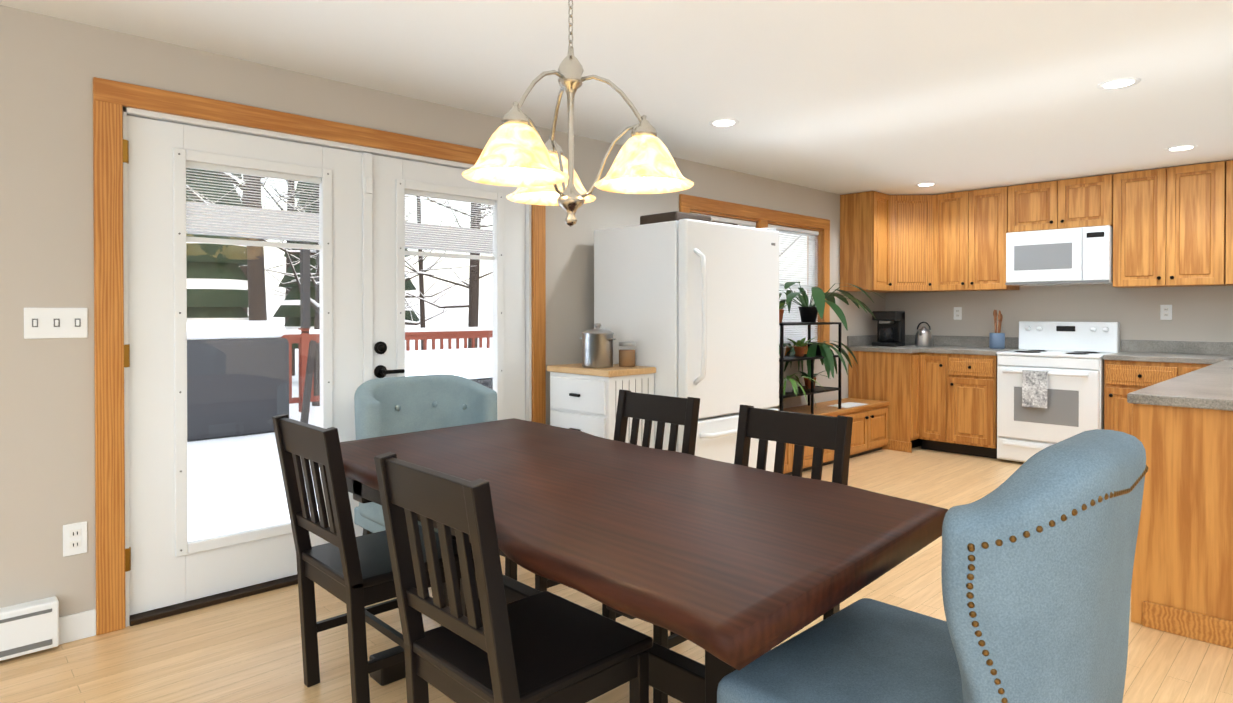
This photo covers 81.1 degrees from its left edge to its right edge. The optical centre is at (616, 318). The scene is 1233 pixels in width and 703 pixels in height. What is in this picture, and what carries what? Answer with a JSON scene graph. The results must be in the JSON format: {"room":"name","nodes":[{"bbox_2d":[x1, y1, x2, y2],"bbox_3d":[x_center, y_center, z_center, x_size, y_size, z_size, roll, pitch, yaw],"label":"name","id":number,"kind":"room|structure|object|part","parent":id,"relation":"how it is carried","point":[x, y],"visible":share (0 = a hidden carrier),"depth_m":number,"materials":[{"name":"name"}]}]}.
{"room":"dining room and kitchen","nodes":[
{"label":"dining room and kitchen","id":0,"kind":"room"},
{"bbox_2d":[0,5,884,616],"bbox_3d":[-0.746,0.037,4.113,9.900,2.350,0.150,0,1,-44],"label":"wall","id":1,"kind":"structure","parent":0,"point":[50,67],"depth_m":2.75,"materials":[{"name":"beige paint"}]},
{"bbox_2d":[0,596,58,660],"bbox_3d":[-2.741,1.129,2.042,1.840,0.170,0.072,0,1,-44],"label":"baseboard heater","id":2,"kind":"object","parent":1,"relation":"attached to","point":[29,627],"visible":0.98,"depth_m":2.60,"materials":[{"name":"white paint"}]},
{"bbox_2d":[24,308,87,338],"bbox_3d":[-2.095,0.016,2.695,0.190,0.115,0.016,0,1,-44],"label":"switch plate","id":3,"kind":"object","parent":1,"relation":"attached to","point":[44,323],"visible":1,"depth_m":2.69,"materials":[{"name":"white paint"}]},
{"bbox_2d":[63,521,86,556],"bbox_3d":[-2.059,0.839,2.741,0.075,0.120,0.008,0,1,-44],"label":"electrical outlet","id":4,"kind":"object","parent":1,"relation":"attached to","point":[74,538],"visible":1,"depth_m":2.74,"materials":[{"name":"white paint"}]},
{"bbox_2d":[59,609,95,644],"bbox_3d":[-2.272,1.175,2.535,5.200,0.100,0.014,0,1,-44],"label":"baseboard","id":5,"kind":"structure","parent":1,"relation":"attached to","point":[77,626],"depth_m":2.74,"materials":[{"name":"white paint"}]},
{"bbox_2d":[129,574,297,625],"bbox_3d":[-1.274,1.206,3.604,1.980,0.022,0.162,0,1,-44],"label":"door sill","id":6,"kind":"structure","parent":1,"relation":"attached to","point":[174,609],"depth_m":3.08,"materials":[{"name":"brown metal"}]},
{"bbox_2d":[123,115,362,614],"bbox_3d":[-1.617,0.187,3.217,1.009,2.005,0.081,0,1,-44],"label":"french door","id":7,"kind":"structure","parent":1,"relation":"in","point":[171,564],"depth_m":3.01,"materials":[{"name":"white paint"}]},
{"bbox_3d":[-1.952,0.148,2.861,0.032,1.710,0.036,0,1,-44],"label":"door hinge","id":8,"kind":"part","parent":7,"relation":"part of","materials":[{"name":"gold metal"}]},
{"bbox_2d":[186,160,320,249],"bbox_3d":[-1.616,-0.497,3.232,0.572,0.343,0.018,0,1,-44],"label":"door blind","id":9,"kind":"object","parent":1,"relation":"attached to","point":[244,171],"visible":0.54,"depth_m":3.21,"materials":[{"name":"white paint"}]},
{"bbox_2d":[93,77,545,634],"bbox_3d":[-1.270,0.142,3.592,2.200,2.150,0.172,0,1,-44],"label":"door frame","id":10,"kind":"structure","parent":1,"relation":"attached to","point":[111,99],"depth_m":2.83,"materials":[{"name":"brown wood"}]},
{"bbox_2d":[362,152,524,419],"bbox_3d":[-0.892,0.182,3.900,0.998,2.005,0.105,0,1,-44],"label":"french door","id":11,"kind":"structure","parent":1,"relation":"in","point":[387,182],"depth_m":3.77,"materials":[{"name":"white paint"}]},
{"bbox_2d":[405,189,494,260],"bbox_3d":[-0.904,-0.503,3.920,0.572,0.343,0.018,0,1,-44],"label":"door blind","id":12,"kind":"object","parent":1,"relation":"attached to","point":[446,197],"visible":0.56,"depth_m":3.91,"materials":[{"name":"white paint"}]},
{"bbox_2d":[679,194,832,354],"bbox_3d":[1.155,-0.277,5.914,2.110,1.240,0.195,0,1,-44],"label":"window","id":13,"kind":"structure","parent":1,"relation":"in","point":[762,217],"depth_m":6.17,"materials":[{"name":"brown wood"}]},
{"bbox_2d":[690,212,818,345],"bbox_3d":[1.163,-0.275,5.905,1.840,1.018,0.030,0,1,-44],"label":"window blinds","id":14,"kind":"object","parent":13,"relation":"attached to","point":[801,330],"visible":0.27,"depth_m":6.28,"materials":[{"name":"white paint"}]},
{"bbox_2d":[840,191,891,291],"bbox_3d":[2.347,-0.706,6.726,0.368,0.896,0.366,0,1,-44],"label":"upper cabinet","id":15,"kind":"object","parent":1,"relation":"attached to","point":[865,217],"depth_m":6.61,"materials":[{"name":"brown wood"}]},
{"bbox_2d":[0,446,1232,702],"bbox_3d":[1.737,1.283,1.551,9.900,0.100,7.300,0,1,-44],"label":"floor","id":16,"kind":"structure","parent":0,"point":[244,650],"depth_m":2.67,"materials":[{"name":"brown wood"}]},
{"bbox_2d":[272,414,473,702],"bbox_3d":[-0.790,0.770,2.373,0.516,0.916,0.420,0,1,-44],"label":"dining chair","id":17,"kind":"object","parent":16,"relation":"on","point":[349,569],"visible":0.69,"depth_m":2.24,"materials":[{"name":"black wood"}]},
{"bbox_2d":[354,401,516,579],"bbox_3d":[-0.813,0.813,3.282,0.620,0.824,0.579,0,1,-44],"label":"seat","id":18,"kind":"object","parent":16,"relation":"on","point":[369,518],"visible":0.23,"depth_m":3.15,"materials":[{"name":"blue fabric"}]},
{"bbox_2d":[354,374,496,439],"bbox_3d":[-0.912,0.526,3.382,0.680,0.502,0.286,0,1,-44],"label":"backrest","id":19,"kind":"object","parent":18,"relation":"attached to","point":[376,402],"visible":0.46,"depth_m":3.43,"materials":[{"name":"blue fabric"}]},
{"bbox_2d":[374,452,652,702],"bbox_3d":[-0.239,0.775,1.723,0.516,0.916,0.420,0,1,-44],"label":"dining chair","id":20,"kind":"object","parent":16,"relation":"on","point":[545,647],"visible":1,"depth_m":1.62,"materials":[{"name":"black wood"}]},
{"bbox_2d":[547,363,655,447],"bbox_3d":[-0.099,0.742,4.119,0.392,0.940,0.528,0,1,-44],"label":"base cabinet","id":21,"kind":"object","parent":16,"relation":"on","point":[583,399],"visible":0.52,"depth_m":3.96,"materials":[{"name":"white paint"}]},
{"bbox_2d":[580,323,615,367],"bbox_3d":[-0.106,0.149,4.071,0.184,0.247,0.232,0,1,-44],"label":"stockpot","id":22,"kind":"object","parent":21,"relation":"on","point":[597,347],"visible":1,"depth_m":4.00,"materials":[{"name":"silver metal"}]},
{"bbox_2d":[618,342,635,366],"bbox_3d":[0.060,0.202,4.093,0.104,0.142,0.104,0,1,-44],"label":"jar","id":23,"kind":"object","parent":21,"relation":"on","point":[626,358],"visible":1,"depth_m":4.05,"materials":[{"name":"brown"}]},
{"bbox_2d":[535,389,699,634],"bbox_3d":[0.001,0.766,2.817,0.516,0.916,0.420,0,1,-44],"label":"dining chair","id":24,"kind":"object","parent":16,"relation":"on","point":[675,412],"visible":0.33,"depth_m":2.93,"materials":[{"name":"black wood"}]},
{"bbox_2d":[318,418,947,702],"bbox_3d":[-0.142,0.848,2.214,1.022,0.760,2.123,0,1,-41],"label":"dining table","id":25,"kind":"object","parent":16,"relation":"on","point":[728,568],"visible":0.75,"depth_m":1.69,"materials":[{"name":"brown wood"}]},
{"bbox_2d":[594,219,778,471],"bbox_3d":[0.473,0.322,4.472,0.910,1.775,0.829,0,1,-44],"label":"fridge","id":26,"kind":"object","parent":16,"relation":"on","point":[690,307],"visible":0.67,"depth_m":4.15,"materials":[{"name":"white metal"}]},
{"bbox_2d":[640,211,713,224],"bbox_3d":[0.363,-0.589,4.421,0.330,0.083,0.300,0,1,-44],"label":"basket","id":27,"kind":"object","parent":26,"relation":"on","point":[663,217],"depth_m":4.30,"materials":[{"name":"brown"}]},
{"bbox_2d":[714,221,737,225],"bbox_3d":[0.604,-0.581,4.653,0.260,0.063,0.260,0,1,-44],"label":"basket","id":28,"kind":"object","parent":26,"relation":"on","point":[714,221],"depth_m":4.56,"materials":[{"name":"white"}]},
{"bbox_2d":[653,405,852,702],"bbox_3d":[0.434,0.770,2.304,0.516,0.916,0.420,0,1,-44],"label":"dining chair","id":29,"kind":"object","parent":16,"relation":"on","point":[818,433],"visible":0.17,"depth_m":2.41,"materials":[{"name":"black wood"}]},
{"bbox_2d":[783,443,794,474],"bbox_3d":[0.915,0.998,5.319,0.855,0.410,0.408,0,1,-44],"label":"base cabinet","id":30,"kind":"object","parent":16,"relation":"on","point":[789,452],"depth_m":5.41,"materials":[{"name":"brown wood"}]},
{"bbox_2d":[779,406,850,471],"bbox_3d":[1.471,0.993,5.856,0.898,0.410,0.408,0,1,-44],"label":"base cabinet","id":31,"kind":"object","parent":16,"relation":"on","point":[828,456],"depth_m":5.83,"materials":[{"name":"brown wood"}]},
{"bbox_2d":[819,398,889,457],"bbox_3d":[2.029,0.989,6.395,0.860,0.410,0.408,0,1,-44],"label":"base cabinet","id":32,"kind":"object","parent":16,"relation":"on","point":[870,427],"depth_m":6.30,"materials":[{"name":"brown wood"}]},
{"bbox_2d":[779,322,841,413],"bbox_3d":[1.459,0.395,5.841,0.888,0.726,0.308,0,1,-44],"label":"plant stand","id":33,"kind":"object","parent":32,"relation":"on","point":[813,390],"visible":0.5,"depth_m":5.74,"materials":[{"name":"black metal"}]},
{"bbox_2d":[779,303,792,322],"bbox_3d":[1.255,-0.068,5.634,0.350,0.201,0.328,0,1,-44],"label":"potted plant","id":34,"kind":"object","parent":33,"relation":"on","point":[781,311],"visible":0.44,"depth_m":5.60,"materials":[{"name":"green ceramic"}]},
{"bbox_2d":[779,343,804,357],"bbox_3d":[1.309,0.249,5.684,0.354,0.117,0.349,0,1,-44],"label":"potted plant","id":35,"kind":"object","parent":33,"relation":"on","point":[789,344],"visible":0.31,"depth_m":5.64,"materials":[{"name":"green plant"}]},
{"bbox_2d":[779,373,825,407],"bbox_3d":[1.403,0.579,5.704,0.532,0.301,0.491,0,1,-44],"label":"potted plant","id":36,"kind":"object","parent":33,"relation":"on","point":[789,384],"visible":0.71,"depth_m":5.70,"materials":[{"name":"green plant"}]},
{"bbox_2d":[788,337,821,356],"bbox_3d":[1.486,0.230,5.842,0.292,0.152,0.328,0,1,-44],"label":"potted plant","id":37,"kind":"object","parent":33,"relation":"on","point":[799,350],"visible":0.98,"depth_m":5.83,"materials":[{"name":"brown ceramic"}]},
{"bbox_2d":[799,371,830,388],"bbox_3d":[1.613,0.503,5.967,0.297,0.154,0.334,0,1,-44],"label":"potted plant","id":38,"kind":"object","parent":33,"relation":"on","point":[807,381],"visible":0.71,"depth_m":5.96,"materials":[{"name":"brown ceramic"}]},
{"bbox_2d":[784,341,857,378],"bbox_3d":[1.732,0.343,6.027,0.700,0.311,0.481,0,1,-44],"label":"potted plant","id":39,"kind":"object","parent":33,"relation":"on","point":[828,360],"visible":0.81,"depth_m":5.91,"materials":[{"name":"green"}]},
{"bbox_2d":[779,281,883,330],"bbox_3d":[1.700,-0.103,5.793,1.102,0.385,0.769,0,1,-44],"label":"potted plant","id":40,"kind":"object","parent":33,"relation":"on","point":[808,312],"visible":0.9,"depth_m":5.87,"materials":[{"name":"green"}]},
{"bbox_2d":[829,402,866,407],"bbox_3d":[2.020,0.753,6.278,0.380,0.003,0.185,0,1,-44],"label":"papers","id":41,"kind":"object","parent":32,"relation":"on","point":[848,405],"visible":0.93,"depth_m":6.24,"materials":[{"name":"white paper"}]},
{"bbox_2d":[848,351,923,452],"bbox_3d":[2.705,0.747,6.883,0.784,0.884,0.654,0,1,-44],"label":"base cabinet","id":42,"kind":"object","parent":16,"relation":"on","point":[895,378],"depth_m":6.53,"materials":[{"name":"brown wood"}]},
{"bbox_2d":[847,335,922,352],"bbox_3d":[2.466,0.237,6.669,0.170,0.140,0.627,0,1,-44],"label":"countertop","id":43,"kind":"structure","parent":42,"relation":"on","point":[862,342],"depth_m":6.85,"materials":[{"name":"stone"}]},
{"bbox_2d":[872,311,904,346],"bbox_3d":[2.627,0.095,6.960,0.213,0.335,0.240,0,1,-44],"label":"coffee maker","id":44,"kind":"object","parent":43,"relation":"on","point":[890,328],"visible":1,"depth_m":6.90,"materials":[{"name":"black plastic"}]},
{"bbox_2d":[923,335,1018,355],"bbox_3d":[2.971,0.236,6.719,0.626,0.140,1.258,0,1,-44],"label":"countertop","id":45,"kind":"structure","parent":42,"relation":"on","point":[968,345],"depth_m":6.66,"materials":[{"name":"stone"}]},
{"bbox_2d":[915,322,932,346],"bbox_3d":[2.890,0.146,6.797,0.200,0.236,0.160,0,1,-44],"label":"kettle","id":46,"kind":"object","parent":45,"relation":"on","point":[923,337],"visible":1,"depth_m":6.76,"materials":[{"name":"silver metal"}]},
{"bbox_2d":[989,309,1004,348],"bbox_3d":[3.398,0.092,6.425,0.138,0.350,0.122,0,1,-44],"label":"utensil crock","id":47,"kind":"object","parent":45,"relation":"on","point":[996,340],"visible":1,"depth_m":6.38,"materials":[{"name":"blue ceramic"}]},
{"bbox_2d":[717,465,1147,702],"bbox_3d":[0.647,0.754,1.459,0.648,0.972,0.652,0,1,-44],"label":"seat","id":48,"kind":"object","parent":16,"relation":"on","point":[865,650],"visible":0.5,"depth_m":1.50,"materials":[{"name":"blue fabric"}]},
{"bbox_2d":[941,429,1145,702],"bbox_3d":[0.798,0.570,1.301,0.655,0.725,0.214,0,1,-44],"label":"chair back","id":49,"kind":"object","parent":48,"relation":"attached to","point":[1051,608],"visible":0.96,"depth_m":1.11,"materials":[{"name":"blue fabric"}]},
{"bbox_2d":[924,353,955,452],"bbox_3d":[3.052,0.749,6.620,0.649,0.884,0.325,0,1,-44],"label":"base cabinet","id":50,"kind":"object","parent":16,"relation":"on","point":[939,369],"depth_m":6.41,"materials":[{"name":"brown wood"}]},
{"bbox_2d":[956,354,996,458],"bbox_3d":[3.249,0.751,6.439,0.617,0.884,0.450,0,1,-44],"label":"base cabinet","id":51,"kind":"object","parent":16,"relation":"on","point":[976,375],"depth_m":6.18,"materials":[{"name":"brown wood"}]},
{"bbox_2d":[996,321,1119,462],"bbox_3d":[3.637,0.602,5.957,0.714,1.150,0.740,0,1,-44],"label":"stove","id":52,"kind":"object","parent":16,"relation":"on","point":[1050,383],"visible":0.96,"depth_m":5.83,"materials":[{"name":"white enameled metal"},{"name":"glass"}]},
{"bbox_2d":[1104,360,1163,431],"bbox_3d":[4.126,0.758,5.531,0.617,0.884,0.525,0,1,-44],"label":"base cabinet","id":53,"kind":"object","parent":16,"relation":"on","point":[1121,378],"depth_m":5.43,"materials":[{"name":"brown wood"}]},
{"bbox_2d":[1103,340,1222,360],"bbox_3d":[4.187,0.246,5.463,0.621,0.140,0.718,0,1,-44],"label":"countertop","id":54,"kind":"structure","parent":53,"relation":"on","point":[1130,349],"depth_m":5.69,"materials":[{"name":"stone"}]},
{"bbox_2d":[1124,399,1232,648],"bbox_3d":[2.540,0.780,2.893,0.665,0.884,0.663,0,1,-44],"label":"base cabinet","id":55,"kind":"object","parent":16,"relation":"on","point":[1182,581],"depth_m":2.77,"materials":[{"name":"brown wood"}]},
{"bbox_2d":[1164,362,1211,380],"bbox_3d":[4.341,0.760,5.308,0.617,0.884,0.355,0,1,-44],"label":"base cabinet","id":56,"kind":"object","parent":16,"relation":"on","point":[1171,370],"depth_m":5.19,"materials":[{"name":"brown wood"}]},
{"bbox_2d":[1127,342,1232,410],"bbox_3d":[3.595,0.259,3.892,3.656,0.140,0.720,0,1,-44],"label":"countertop","id":57,"kind":"structure","parent":56,"relation":"on","point":[1209,387],"depth_m":3.22,"materials":[{"name":"stone"}]},
{"bbox_2d":[0,0,1232,194],"bbox_3d":[1.737,-1.167,1.531,9.900,0.100,7.300,0,1,-44],"label":"ceiling","id":58,"kind":"structure","parent":0,"point":[888,97],"depth_m":3.26,"materials":[{"name":"white paint"}]},
{"bbox_2d":[462,0,693,226],"bbox_3d":[-0.180,-0.701,2.175,0.657,0.842,0.687,0,1,-44],"label":"chandelier","id":59,"kind":"object","parent":58,"relation":"hanging from","point":[526,160],"visible":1,"depth_m":2.13,"materials":[{"name":"silver metal"}]},
{"bbox_2d":[709,119,738,126],"bbox_3d":[0.624,-1.135,4.182,0.174,0.005,0.174,0,1,37],"label":"recessed light","id":60,"kind":"object","parent":58,"relation":"in","point":[719,122],"depth_m":4.18,"materials":[{"name":"white"}]},
{"bbox_2d":[915,183,936,186],"bbox_3d":[2.661,-1.151,6.190,0.174,0.005,0.174,0,1,37],"label":"recessed light","id":61,"kind":"object","parent":58,"relation":"in","point":[921,184],"depth_m":6.18,"materials":[{"name":"white"}]},
{"bbox_2d":[1097,77,1140,89],"bbox_3d":[2.415,-1.129,3.464,0.174,0.005,0.174,0,1,37],"label":"recessed light","id":62,"kind":"object","parent":58,"relation":"in","point":[1119,83],"depth_m":3.46,"materials":[{"name":"white"}]},
{"bbox_2d":[1165,145,1197,151],"bbox_3d":[3.783,-1.140,4.826,0.174,0.005,0.174,0,0,1],"label":"recessed light","id":63,"kind":"object","parent":58,"relation":"in","point":[1186,147],"depth_m":4.82,"materials":[{"name":"white"}]},
{"bbox_2d":[885,284,1232,351],"bbox_3d":[5.297,0.031,4.873,0.150,2.350,7.150,0,1,-44],"label":"wall","id":64,"kind":"structure","parent":0,"point":[1202,313],"depth_m":6.14,"materials":[{"name":"beige paint"}]},
{"bbox_2d":[877,195,935,292],"bbox_3d":[2.752,-0.708,6.912,0.659,0.896,0.661,0,1,-44],"label":"upper cabinet","id":65,"kind":"object","parent":64,"relation":"attached to","point":[913,216],"depth_m":6.71,"materials":[{"name":"brown wood"}]},
{"bbox_2d":[936,190,975,291],"bbox_3d":[3.166,-0.706,6.694,0.366,0.896,0.417,0,1,-44],"label":"upper cabinet","id":66,"kind":"object","parent":64,"relation":"attached to","point":[956,211],"depth_m":6.56,"materials":[{"name":"brown wood"}]},
{"bbox_2d":[954,307,961,319],"bbox_3d":[3.255,-0.050,6.873,0.008,0.120,0.075,0,1,-44],"label":"electrical outlet","id":67,"kind":"object","parent":64,"relation":"attached to","point":[957,313],"visible":1,"depth_m":6.87,"materials":[{"name":"white paint"}]},
{"bbox_2d":[976,186,1018,290],"bbox_3d":[3.376,-0.705,6.499,0.334,0.896,0.376,0,1,-44],"label":"upper cabinet","id":68,"kind":"object","parent":64,"relation":"attached to","point":[991,203],"depth_m":6.34,"materials":[{"name":"brown wood"}]},
{"bbox_2d":[1008,182,1047,232],"bbox_3d":[3.661,-0.947,6.202,0.334,0.406,0.435,0,1,-44],"label":"upper cabinet","id":69,"kind":"object","parent":64,"relation":"attached to","point":[1027,203],"depth_m":6.13,"materials":[{"name":"brown wood"}]},
{"bbox_2d":[1048,174,1111,229],"bbox_3d":[3.887,-0.945,5.968,0.334,0.406,0.435,0,1,-44],"label":"upper cabinet","id":70,"kind":"object","parent":64,"relation":"attached to","point":[1085,201],"depth_m":5.85,"materials":[{"name":"brown wood"}]},
{"bbox_2d":[1005,225,1112,285],"bbox_3d":[3.748,-0.513,6.062,0.408,0.450,0.750,0,1,-44],"label":"microwave","id":71,"kind":"object","parent":70,"relation":"attached to","point":[1077,256],"visible":0.92,"depth_m":5.89,"materials":[{"name":"white plastic"},{"name":"glass"}]},
{"bbox_2d":[1112,169,1155,287],"bbox_3d":[4.179,-0.698,5.668,0.334,0.896,0.395,0,1,-44],"label":"upper cabinet","id":72,"kind":"object","parent":64,"relation":"attached to","point":[1133,193],"depth_m":5.60,"materials":[{"name":"brown wood"}]},
{"bbox_2d":[1160,305,1171,319],"bbox_3d":[4.366,-0.051,5.722,0.008,0.120,0.075,0,1,-44],"label":"electrical outlet","id":73,"kind":"object","parent":64,"relation":"attached to","point":[1165,312],"visible":1,"depth_m":5.72,"materials":[{"name":"white paint"}]},
{"bbox_2d":[1152,162,1211,286],"bbox_3d":[4.398,-0.696,5.441,0.334,0.896,0.455,0,1,-44],"label":"upper cabinet","id":74,"kind":"object","parent":64,"relation":"attached to","point":[1172,226],"depth_m":5.38,"materials":[{"name":"brown wood"}]},
{"bbox_2d":[1212,160,1232,285],"bbox_3d":[4.636,-0.694,5.195,0.334,0.896,0.460,0,1,-44],"label":"upper cabinet","id":75,"kind":"object","parent":64,"relation":"attached to","point":[1222,171],"depth_m":5.22,"materials":[{"name":"brown wood"}]},
{"label":"outside","id":76,"kind":"structure","parent":0,"visible":0},
{"bbox_2d":[187,409,319,540],"bbox_3d":[-3.029,1.280,6.200,18.000,0.130,5.990,0,1,-44],"label":"snow","id":77,"kind":"structure","parent":76,"point":[218,465],"depth_m":5.31,"materials":[{"name":"white snow"}]},
{"bbox_2d":[187,321,288,441],"bbox_3d":[-4.062,0.614,7.553,1.040,1.180,0.600,0,1,-44],"label":"hot tub","id":78,"kind":"object","parent":77,"relation":"on","point":[246,422],"depth_m":7.33,"materials":[{"name":"grey"}]},
{"bbox_2d":[280,327,492,411],"bbox_3d":[-5.005,0.664,8.242,18.000,1.070,0.100,0,1,-44],"label":"rail","id":79,"kind":"object","parent":77,"relation":"on","point":[448,332],"depth_m":10.20,"materials":[{"name":"brown"}]},
{"bbox_2d":[186,202,492,327],"bbox_3d":[-4.970,-0.596,8.196,18.000,1.450,0.220,0,1,-44],"label":"beam","id":80,"kind":"structure","parent":79,"relation":"on","point":[306,263],"depth_m":9.10,"materials":[{"name":"grey"}]},
{"bbox_2d":[300,340,492,423],"bbox_3d":[-1.906,0.716,6.222,1.508,0.998,3.050,0,1,-44],"label":"hot tub","id":81,"kind":"object","parent":77,"relation":"on","point":[424,361],"depth_m":5.08,"materials":[{"name":"dark gray vinyl"},{"name":"snow"}]},
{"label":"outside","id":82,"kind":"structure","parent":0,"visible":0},
{"bbox_2d":[289,337,806,411],"bbox_3d":[-34.227,1.982,38.525,110.000,0.300,83.850,0,1,-44],"label":"snow","id":83,"kind":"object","parent":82,"point":[295,383],"depth_m":43.29,"materials":[{"name":"white snow"}]},
{"bbox_2d":[186,168,800,405],"bbox_3d":[-10.121,-5.072,19.178,35.632,14.339,22.656,0,1,-44],"label":"trees","id":84,"kind":"object","parent":83,"relation":"on","point":[239,275],"depth_m":16.47,"materials":[{"name":"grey plant"}]}
]}

